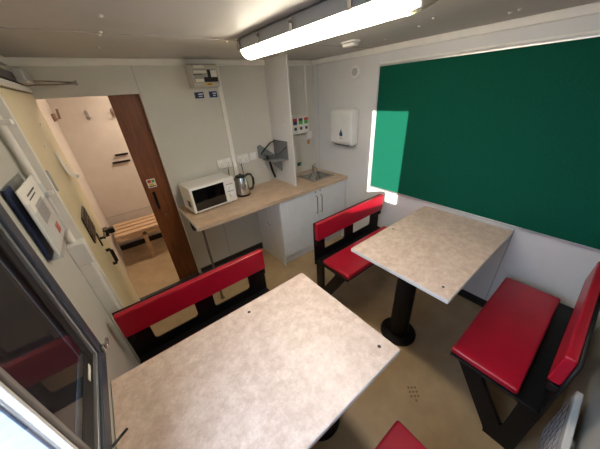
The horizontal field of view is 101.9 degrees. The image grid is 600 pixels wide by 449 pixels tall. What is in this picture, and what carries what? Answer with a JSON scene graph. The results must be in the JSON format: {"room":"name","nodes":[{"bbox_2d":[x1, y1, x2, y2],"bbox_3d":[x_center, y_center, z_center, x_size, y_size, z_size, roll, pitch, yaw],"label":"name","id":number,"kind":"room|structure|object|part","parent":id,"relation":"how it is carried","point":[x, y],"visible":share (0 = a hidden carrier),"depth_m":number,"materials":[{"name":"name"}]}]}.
{"room":"break room","nodes":[
{"label":"break room","id":0,"kind":"room"},
{"bbox_2d":[0,64,139,448],"bbox_3d":[-1.307,0.172,1.422,0.060,2.086,4.140,-23,34,-31],"label":"wall","id":1,"kind":"structure","parent":0,"point":[120,359],"depth_m":1.14,"materials":[{"name":"paint"}]},
{"bbox_2d":[0,55,8,65],"bbox_3d":[-0.932,-0.507,0.485,0.022,0.046,2.820,-23,34,-31],"label":"trim","id":2,"kind":"structure","parent":1,"relation":"attached to","point":[3,61],"depth_m":1.42,"materials":[{"name":"white plastic"}]},
{"bbox_2d":[0,203,127,448],"bbox_3d":[-0.479,0.194,0.335,0.099,1.003,0.925,-23,34,-31],"label":"window","id":3,"kind":"structure","parent":1,"relation":"in","point":[92,418],"depth_m":0.64,"materials":[{"name":"glass"},{"name":"aluminium"}]},
{"bbox_2d":[0,262,77,448],"bbox_3d":[-0.616,0.126,0.453,0.008,0.774,0.317,-23,34,-31],"label":"window pane","id":4,"kind":"object","parent":3,"relation":"attached to","point":[33,353],"visible":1,"depth_m":0.56,"materials":[{"name":"glass"}]},
{"bbox_3d":[-0.630,0.120,0.469,0.042,0.883,0.353,-23,34,-31],"label":"sash","id":5,"kind":"part","parent":3,"relation":"part of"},
{"bbox_2d":[0,78,139,308],"bbox_3d":[-1.395,0.115,1.706,0.135,1.925,0.926,-23,34,-31],"label":"door","id":6,"kind":"structure","parent":1,"relation":"in","point":[30,129],"depth_m":1.36,"materials":[{"name":"beige paint"}]},
{"bbox_2d":[0,67,77,86],"bbox_3d":[-1.372,-0.778,1.258,0.315,0.076,0.803,-23,34,-31],"label":"door closer","id":7,"kind":"object","parent":6,"relation":"attached to","point":[18,75],"depth_m":1.31,"materials":[{"name":"grey metal"}]},
{"bbox_3d":[-1.470,-0.733,1.193,0.065,0.040,0.800,-23,34,-31],"label":"mounting rail","id":8,"kind":"part","parent":7,"relation":"part of","materials":[{"name":"silver metal"}]},
{"bbox_3d":[-1.572,-0.895,1.542,0.058,0.033,0.256,15,34,30],"label":"closer arm","id":9,"kind":"part","parent":7,"relation":"part of","materials":[{"name":"metal"}]},
{"bbox_2d":[55,151,78,177],"bbox_3d":[-1.492,-0.386,1.561,0.050,0.172,0.110,-23,34,-31],"label":"paper note","id":10,"kind":"object","parent":6,"relation":"attached to","point":[67,170],"visible":1,"depth_m":1.56,"materials":[{"name":"white paper"}]},
{"bbox_3d":[-1.349,-0.003,1.554,0.008,0.180,0.280,-23,34,-31],"label":"grille frame","id":11,"kind":"part","parent":6,"relation":"part of","materials":[{"name":"black plastic"}]},
{"bbox_3d":[-1.402,0.237,1.822,0.040,0.143,0.024,-23,34,-31],"label":"pull handle","id":12,"kind":"part","parent":6,"relation":"part of","materials":[{"name":"black plastic"}]},
{"bbox_2d":[0,114,140,363],"bbox_3d":[-1.114,0.248,1.305,0.070,2.040,0.075,-23,34,-31],"label":"conduit","id":13,"kind":"object","parent":1,"relation":"attached to","point":[79,250],"visible":0.78,"depth_m":1.22,"materials":[{"name":"white plastic"}]},
{"bbox_3d":[-1.034,-0.044,0.968,0.047,0.285,0.320,-23,34,-31],"label":"holder","id":14,"kind":"object","parent":1,"relation":"attached to","visible":0},
{"bbox_2d":[1,186,53,260],"bbox_3d":[-0.973,0.001,0.878,0.009,0.278,0.074,-23,34,-31],"label":"document folder","id":15,"kind":"object","parent":14,"relation":"in","point":[8,192],"visible":0.94,"depth_m":0.86,"materials":[{"name":"plastic"}]},
{"bbox_2d":[15,174,64,256],"bbox_3d":[-1.027,-0.043,0.977,0.004,0.266,0.300,-23,34,-31],"label":"leaflet","id":16,"kind":"object","parent":14,"relation":"in","point":[29,193],"visible":1,"depth_m":0.95,"materials":[{"name":"paper"}]},
{"bbox_2d":[46,96,160,245],"bbox_3d":[-1.625,-0.975,3.552,2.547,2.086,0.060,-23,34,-31],"label":"wall","id":17,"kind":"structure","parent":0,"point":[117,188],"depth_m":2.94,"materials":[{"name":"white paint"}]},
{"bbox_2d":[51,109,60,121],"bbox_3d":[-2.490,-1.117,2.483,0.059,0.110,0.210,-23,34,-31],"label":"coat hook","id":18,"kind":"object","parent":17,"relation":"attached to","point":[54,117],"visible":1,"depth_m":2.44,"materials":[{"name":"silver metal"}]},
{"bbox_2d":[84,110,91,119],"bbox_3d":[-2.358,-1.216,2.702,0.050,0.109,0.075,-23,34,-31],"label":"coat hook","id":19,"kind":"object","parent":17,"relation":"attached to","point":[85,111],"visible":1,"depth_m":2.71,"materials":[{"name":"metal"}]},
{"bbox_2d":[112,159,130,163],"bbox_3d":[-2.236,-0.789,3.048,0.190,0.022,0.030,-23,34,-31],"label":"wall bar","id":20,"kind":"object","parent":17,"relation":"attached to","point":[122,161],"visible":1,"depth_m":3.04,"materials":[{"name":"black plastic"}]},
{"bbox_2d":[120,233,162,250],"bbox_3d":[-1.826,0.045,3.821,1.695,0.070,0.015,-23,34,-31],"label":"baseboard","id":21,"kind":"structure","parent":17,"relation":"attached to","point":[159,235],"depth_m":3.49,"materials":[{"name":"black plastic"}]},
{"bbox_2d":[5,65,315,273],"bbox_3d":[-0.788,-0.530,2.633,2.487,2.086,0.060,-23,34,-31],"label":"wall","id":22,"kind":"structure","parent":0,"point":[189,132],"depth_m":2.35,"materials":[{"name":"paint"}]},
{"bbox_2d":[108,94,197,279],"bbox_3d":[-1.129,-0.343,2.491,0.752,1.922,0.050,-23,34,-31],"label":"door","id":23,"kind":"structure","parent":22,"relation":"in","point":[128,110],"depth_m":2.23,"materials":[{"name":"brown wood"}]},
{"bbox_2d":[146,178,156,187],"bbox_3d":[-1.371,-0.381,2.246,0.070,0.080,0.004,-23,34,-31],"label":"sticker","id":24,"kind":"object","parent":23,"relation":"attached to","point":[151,183],"visible":1,"depth_m":2.25,"materials":[{"name":"paper"}]},
{"bbox_3d":[-1.366,-0.229,2.317,0.022,0.175,0.017,-23,34,-31],"label":"handle","id":25,"kind":"part","parent":23,"relation":"part of","materials":[{"name":"black plastic"}]},
{"bbox_2d":[4,57,311,65],"bbox_3d":[-0.827,-1.409,2.114,2.447,0.046,0.022,-23,34,-31],"label":"trim","id":26,"kind":"structure","parent":22,"relation":"attached to","point":[12,61],"depth_m":1.80,"materials":[{"name":"white plastic"}]},
{"bbox_2d":[139,272,198,299],"bbox_3d":[-1.433,0.688,2.664,0.677,0.006,0.060,-23,34,-31],"label":"trim","id":27,"kind":"structure","parent":22,"relation":"attached to","point":[191,276],"depth_m":2.67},
{"bbox_2d":[139,94,199,273],"bbox_3d":[-1.227,-0.234,2.392,0.004,1.855,0.064,-23,34,-31],"label":"trim","id":28,"kind":"structure","parent":22,"relation":"attached to","point":[139,94],"depth_m":2.26,"materials":[{"name":"brown wood"}]},
{"bbox_2d":[194,92,203,98],"bbox_3d":[-0.903,-1.159,2.182,0.082,0.050,0.003,-23,34,-31],"label":"label","id":29,"kind":"object","parent":22,"relation":"attached to","point":[198,95],"visible":1,"depth_m":2.18,"materials":[{"name":"plastic"}]},
{"bbox_2d":[184,64,219,88],"bbox_3d":[-0.835,-1.286,2.107,0.257,0.180,0.107,-23,34,-31],"label":"box","id":30,"kind":"object","parent":22,"relation":"attached to","point":[198,75],"visible":1,"depth_m":2.06,"materials":[{"name":"plastic"}]},
{"bbox_2d":[209,91,217,97],"bbox_3d":[-0.803,-1.203,2.249,0.075,0.050,0.003,-23,34,-31],"label":"label","id":31,"kind":"object","parent":22,"relation":"attached to","point":[212,94],"visible":1,"depth_m":2.25,"materials":[{"name":"plastic"}]},
{"bbox_2d":[216,158,231,168],"bbox_3d":[-0.783,-0.634,2.519,0.147,0.087,0.036,-23,34,-31],"label":"wall socket","id":32,"kind":"object","parent":22,"relation":"attached to","point":[226,162],"visible":1,"depth_m":2.50,"materials":[{"name":"white plastic"}]},
{"bbox_2d":[217,65,237,175],"bbox_3d":[-0.718,-0.903,2.454,0.040,1.178,0.024,-23,34,-31],"label":"conduit","id":33,"kind":"object","parent":22,"relation":"attached to","point":[220,90],"visible":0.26,"depth_m":2.40,"materials":[{"name":"white plastic"}]},
{"bbox_2d":[201,242,262,272],"bbox_3d":[-0.814,0.406,3.014,0.808,0.085,0.014,-23,34,-31],"label":"baseboard","id":34,"kind":"structure","parent":22,"relation":"attached to","point":[259,245],"depth_m":2.99,"materials":[{"name":"black plastic"}]},
{"bbox_2d":[235,153,248,163],"bbox_3d":[-0.622,-0.709,2.623,0.140,0.086,0.036,-23,34,-31],"label":"wall socket","id":35,"kind":"object","parent":22,"relation":"attached to","point":[242,158],"visible":1,"depth_m":2.61,"materials":[{"name":"white plastic"}]},
{"bbox_2d":[249,152,256,159],"bbox_3d":[-0.521,-0.760,2.700,0.078,0.080,0.017,-23,34,-31],"label":"switch","id":36,"kind":"object","parent":22,"relation":"attached to","point":[252,154],"visible":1,"depth_m":2.69,"materials":[{"name":"white plastic"}]},
{"bbox_2d":[292,114,308,134],"bbox_3d":[-0.019,-1.174,2.872,0.245,0.215,0.106,-23,34,-31],"label":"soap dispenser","id":37,"kind":"object","parent":22,"relation":"attached to","point":[300,124],"visible":0.88,"depth_m":2.84,"materials":[{"name":"white plastic"}]},
{"bbox_2d":[304,65,311,138],"bbox_3d":[0.089,-1.432,2.892,0.073,0.774,0.034,-23,34,-31],"label":"conduit","id":38,"kind":"object","parent":22,"relation":"attached to","point":[308,134],"visible":0.81,"depth_m":2.86,"materials":[{"name":"plastic"}]},
{"bbox_2d":[0,0,599,59],"bbox_3d":[-0.376,-1.209,1.560,2.687,0.080,4.340,-23,34,-31],"label":"ceiling","id":39,"kind":"structure","parent":0,"point":[209,19],"depth_m":1.17,"materials":[{"name":"white paint"}]},
{"bbox_2d":[0,27,367,47],"bbox_3d":[-0.316,-1.141,1.514,2.487,0.003,0.006,-23,34,-31],"label":"trim","id":40,"kind":"structure","parent":39,"relation":"attached to","point":[0,27],"depth_m":1.16,"materials":[{"name":"white plastic"}]},
{"bbox_2d":[237,0,437,59],"bbox_3d":[0.032,-0.854,1.058,0.157,0.110,1.160,-23,34,-31],"label":"strip light","id":41,"kind":"object","parent":39,"relation":"attached to","point":[325,19],"visible":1,"depth_m":0.93,"materials":[{"name":"grey plastic"}]},
{"bbox_2d":[341,39,359,47],"bbox_3d":[0.364,-1.306,1.758,0.080,0.034,0.135,-23,34,-31],"label":"smoke detector","id":42,"kind":"object","parent":39,"relation":"attached to","point":[353,42],"visible":1,"depth_m":1.73,"materials":[{"name":"white plastic"}]},
{"bbox_2d":[122,235,567,448],"bbox_3d":[-0.239,0.686,2.601,2.687,0.080,4.340,-23,34,-31],"label":"floor","id":43,"kind":"structure","parent":0,"point":[444,415],"depth_m":1.76,"materials":[{"name":"plastic"}]},
{"bbox_2d":[112,213,159,256],"bbox_3d":[-1.650,-0.010,3.527,1.645,0.425,0.430,-23,34,-31],"label":"slatted bench","id":44,"kind":"object","parent":43,"relation":"on","point":[140,224],"visible":0.35,"depth_m":3.08,"materials":[{"name":"brown wood"}]},
{"bbox_3d":[-1.515,-0.080,3.320,1.600,0.040,0.020,-23,34,-31],"label":"rail","id":45,"kind":"part","parent":44,"relation":"part of","materials":[{"name":"brown wood"}]},
{"bbox_2d":[112,248,269,363],"bbox_3d":[-0.508,0.744,1.599,0.910,0.815,0.406,-23,34,-31],"label":"bench","id":46,"kind":"object","parent":43,"relation":"on","point":[135,320],"visible":0.58,"depth_m":1.55,"materials":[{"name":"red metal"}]},
{"bbox_3d":[-0.479,0.719,1.538,0.890,0.040,0.302,-23,34,-31],"label":"seat","id":47,"kind":"part","parent":46,"relation":"part of","materials":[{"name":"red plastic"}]},
{"bbox_2d":[111,273,399,448],"bbox_3d":[-0.151,0.939,1.220,1.020,0.792,0.687,-23,34,-31],"label":"table","id":48,"kind":"object","parent":43,"relation":"on","point":[281,370],"visible":1,"depth_m":0.98,"materials":[{"name":"beige laminate"}]},
{"bbox_2d":[179,168,347,298],"bbox_3d":[-0.286,0.000,2.877,1.805,0.861,0.577,-23,34,-31],"label":"countertop","id":49,"kind":"structure","parent":43,"relation":"on","point":[270,193],"depth_m":2.44,"materials":[{"name":"laminate"}]},
{"bbox_2d":[178,172,236,213],"bbox_3d":[-0.878,-0.309,2.360,0.436,0.250,0.279,-27,36,-35],"label":"microwave","id":50,"kind":"object","parent":49,"relation":"on","point":[201,194],"visible":1,"depth_m":2.26,"materials":[{"name":"white plastic"}]},
{"bbox_3d":[-0.842,-0.259,2.252,0.324,0.234,0.016,-27,36,-35],"label":"door","id":51,"kind":"part","parent":50,"relation":"part of","materials":[{"name":"black glass"}]},
{"bbox_3d":[-0.683,-0.339,2.378,0.109,0.234,0.016,-27,36,-35],"label":"control panel","id":52,"kind":"part","parent":50,"relation":"part of","materials":[{"name":"white plastic"}]},
{"bbox_3d":[-0.812,0.386,2.281,0.044,0.825,0.044,-23,34,-31],"label":"support leg","id":53,"kind":"part","parent":49,"relation":"part of","materials":[{"name":"metal"}]},
{"bbox_2d":[233,173,254,196],"bbox_3d":[-0.597,-0.430,2.564,0.153,0.230,0.196,20,37,36],"label":"kettle","id":54,"kind":"object","parent":49,"relation":"on","point":[241,183],"visible":0.97,"depth_m":2.51,"materials":[{"name":"silver metal"}]},
{"bbox_3d":[-0.617,-0.507,2.504,0.114,0.034,0.114,-12,30,-14],"label":"lid","id":55,"kind":"part","parent":54,"relation":"part of","materials":[{"name":"black plastic"}]},
{"bbox_3d":[-0.526,-0.453,2.566,0.094,0.194,0.024,-12,30,-14],"label":"handle","id":56,"kind":"part","parent":54,"relation":"part of","materials":[{"name":"black plastic"}]},
{"bbox_2d":[264,54,296,185],"bbox_3d":[-0.203,-1.035,2.577,0.024,1.224,0.391,-23,34,-31],"label":"partition panel","id":57,"kind":"object","parent":49,"relation":"on","point":[276,70],"visible":1,"depth_m":2.48,"materials":[{"name":"laminate"}]},
{"bbox_2d":[257,139,288,177],"bbox_3d":[-0.295,-0.712,2.717,0.212,0.409,0.297,-23,34,-31],"label":"wall bracket","id":58,"kind":"object","parent":57,"relation":"attached to","point":[280,147],"visible":1,"depth_m":2.72,"materials":[{"name":"grey metal"}]},
{"bbox_3d":[-0.387,-0.822,2.775,0.202,0.188,0.024,-23,34,-31],"label":"plate","id":59,"kind":"part","parent":58,"relation":"part of","materials":[{"name":"grey metal"}]},
{"bbox_3d":[-0.284,-0.728,2.723,0.157,0.012,0.242,-23,34,-31],"label":"shelf plate","id":60,"kind":"part","parent":58,"relation":"part of","materials":[{"name":"grey metal"}]},
{"bbox_3d":[-0.215,-0.835,2.708,0.008,0.195,0.270,-23,34,-31],"label":"plate","id":61,"kind":"part","parent":58,"relation":"part of","materials":[{"name":"grey metal"}]},
{"bbox_2d":[297,170,333,181],"bbox_3d":[0.193,-0.553,3.045,0.340,0.124,0.330,-23,34,-31],"label":"sink","id":62,"kind":"object","parent":49,"relation":"in","point":[318,175],"visible":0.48,"depth_m":3.10,"materials":[{"name":"metal"}]},
{"bbox_2d":[302,172,329,180],"bbox_3d":[0.203,-0.548,3.035,0.280,0.123,0.240,-23,34,-31],"label":"basin","id":63,"kind":"object","parent":62,"relation":"in","point":[313,176],"depth_m":3.10,"materials":[{"name":"metal"}]},
{"bbox_2d":[257,180,345,265],"bbox_3d":[0.040,-0.122,3.094,0.981,0.824,0.587,-23,34,-31],"label":"base cabinet","id":64,"kind":"object","parent":43,"relation":"on","point":[286,227],"visible":0.72,"depth_m":2.82,"materials":[{"name":"wood"}]},
{"bbox_3d":[0.012,-0.012,2.770,0.518,0.696,0.018,-23,34,-31],"label":"door","id":65,"kind":"part","parent":64,"relation":"part of","materials":[{"name":"white laminate"}]},
{"bbox_3d":[0.395,-0.178,3.023,0.454,0.696,0.018,-23,34,-31],"label":"door","id":66,"kind":"part","parent":64,"relation":"part of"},
{"bbox_2d":[313,194,386,294],"bbox_3d":[0.613,0.257,2.337,0.910,0.815,0.406,-23,34,-31],"label":"bench","id":67,"kind":"object","parent":43,"relation":"on","point":[338,257],"visible":0.81,"depth_m":2.22,"materials":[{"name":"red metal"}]},
{"bbox_3d":[0.292,0.567,2.222,0.030,0.424,0.380,-23,34,-31],"label":"frame","id":68,"kind":"part","parent":67,"relation":"part of","materials":[{"name":"black metal"}]},
{"bbox_3d":[0.483,0.025,2.381,0.910,0.427,0.012,-23,34,-31],"label":"plate","id":69,"kind":"part","parent":67,"relation":"part of","materials":[{"name":"black metal"}]},
{"bbox_3d":[0.492,-0.084,2.296,0.902,0.163,0.043,-23,34,-31],"label":"backrest","id":70,"kind":"part","parent":67,"relation":"part of","materials":[{"name":"red leather"}]},
{"bbox_3d":[0.642,0.232,2.277,0.890,0.040,0.302,-23,34,-31],"label":"seat","id":71,"kind":"part","parent":67,"relation":"part of","materials":[{"name":"red leather"}]},
{"bbox_2d":[375,420,426,448],"bbox_3d":[0.221,1.154,0.756,0.910,0.815,0.406,-23,34,-31],"label":"bench","id":72,"kind":"object","parent":43,"relation":"on","point":[398,436],"visible":1,"depth_m":1.03,"materials":[{"name":"red leather"}]},
{"bbox_2d":[407,386,418,401],"bbox_3d":[0.751,1.116,1.603,0.061,0.001,0.094,-3,29,2],"label":"print","id":73,"kind":"object","parent":43,"relation":"on","point":[411,387],"visible":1,"depth_m":1.61},
{"bbox_2d":[351,206,512,345],"bbox_3d":[1.002,0.451,1.958,1.042,0.792,0.665,-23,34,-31],"label":"table","id":74,"kind":"object","parent":43,"relation":"on","point":[434,251],"visible":0.98,"depth_m":1.72,"materials":[{"name":"beige laminate"}]},
{"bbox_2d":[450,261,599,448],"bbox_3d":[1.334,0.671,1.490,0.910,0.815,0.406,-23,34,-31],"label":"bench","id":75,"kind":"object","parent":43,"relation":"on","point":[528,344],"visible":1,"depth_m":1.32,"materials":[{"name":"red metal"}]},
{"bbox_3d":[1.024,0.987,1.361,0.030,0.424,0.380,-23,34,-31],"label":"frame","id":76,"kind":"part","parent":75,"relation":"part of","materials":[{"name":"black metal"}]},
{"bbox_3d":[1.298,0.610,1.503,0.890,0.040,0.302,-23,34,-31],"label":"seat","id":77,"kind":"part","parent":75,"relation":"part of","materials":[{"name":"red leather"}]},
{"bbox_3d":[1.439,0.570,1.263,0.910,0.427,0.012,-23,34,-31],"label":"plate","id":78,"kind":"part","parent":75,"relation":"part of","materials":[{"name":"black metal"}]},
{"bbox_3d":[1.413,0.442,1.218,0.902,0.163,0.043,-23,34,-31],"label":"backrest","id":79,"kind":"part","parent":75,"relation":"part of","materials":[{"name":"red leather"}]},
{"bbox_2d":[313,13,599,335],"bbox_3d":[0.725,-0.685,2.716,0.080,2.086,4.220,-23,34,-31],"label":"wall","id":80,"kind":"structure","parent":0,"point":[556,268],"depth_m":2.07,"materials":[{"name":"white paint"}]},
{"bbox_2d":[331,108,358,145],"bbox_3d":[0.478,-1.060,2.653,0.116,0.366,0.303,-23,34,-31],"label":"dispenser","id":81,"kind":"object","parent":80,"relation":"attached to","point":[344,121],"visible":1,"depth_m":2.59,"materials":[{"name":"white plastic"}]},
{"bbox_2d":[351,65,360,78],"bbox_3d":[0.537,-1.485,2.368,0.030,0.112,0.112,-23,34,-31],"label":"fire alarm","id":82,"kind":"object","parent":80,"relation":"attached to","point":[355,71],"visible":1,"depth_m":2.35,"materials":[{"name":"white plastic"}]},
{"bbox_2d":[312,2,599,64],"bbox_3d":[1.003,-1.347,1.761,0.022,0.046,2.820,-23,34,-31],"label":"trim","id":83,"kind":"structure","parent":80,"relation":"attached to","point":[592,8],"depth_m":1.55,"materials":[{"name":"white plastic"}]},
{"bbox_2d":[458,289,486,306],"bbox_3d":[1.318,0.527,2.523,0.014,0.075,2.220,-23,34,-31],"label":"baseboard","id":84,"kind":"structure","parent":80,"relation":"attached to","point":[467,295],"depth_m":2.22,"materials":[{"name":"black plastic"}]},
{"bbox_2d":[369,35,599,251],"bbox_3d":[1.325,-0.595,1.769,0.020,1.134,1.887,-23,34,-31],"label":"notice board","id":85,"kind":"object","parent":80,"relation":"attached to","point":[509,136],"visible":1,"depth_m":1.67,"materials":[{"name":"green fabric"}]},
{"bbox_2d":[380,29,599,63],"bbox_3d":[1.298,-1.105,1.486,0.008,0.014,1.900,-23,34,-31],"label":"trim","id":86,"kind":"structure","parent":80,"relation":"attached to","point":[597,30],"depth_m":1.51,"materials":[{"name":"white plastic"}]},
{"bbox_2d":[485,229,514,299],"bbox_3d":[1.611,0.351,1.974,0.003,0.725,0.006,-23,34,-31],"label":"trim","id":87,"kind":"structure","parent":80,"relation":"attached to","point":[514,229],"depth_m":1.95,"materials":[{"name":"grey plastic"}]},
{"bbox_2d":[561,327,599,448],"bbox_3d":[0.962,0.479,0.566,2.567,2.086,0.080,-23,34,-31],"label":"wall","id":88,"kind":"structure","parent":0,"point":[587,381],"depth_m":1.17,"materials":[{"name":"plastic"}]},
{"bbox_2d":[537,391,583,448],"bbox_3d":[1.043,1.083,1.027,0.750,0.375,0.055,-23,34,-31],"label":"wall heater","id":89,"kind":"object","parent":88,"relation":"attached to","point":[558,433],"visible":1,"depth_m":1.10,"materials":[{"name":"white metal"}]},
{"bbox_2d":[538,399,570,448],"bbox_3d":[1.027,1.077,1.048,0.710,0.287,0.002,-23,34,-31],"label":"grille","id":90,"kind":"object","parent":89,"relation":"attached to","point":[552,433],"depth_m":1.15,"materials":[{"name":"white metal"}]},
{"label":"outside","id":91,"kind":"structure","parent":0,"visible":0},
{"bbox_2d":[0,412,47,448],"bbox_3d":[-13.500,6.556,-5.027,29.625,0.150,60.000,-23,34,-31],"label":"ground","id":92,"kind":"structure","parent":91,"point":[12,436],"depth_m":2.04,"materials":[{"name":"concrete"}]}
]}

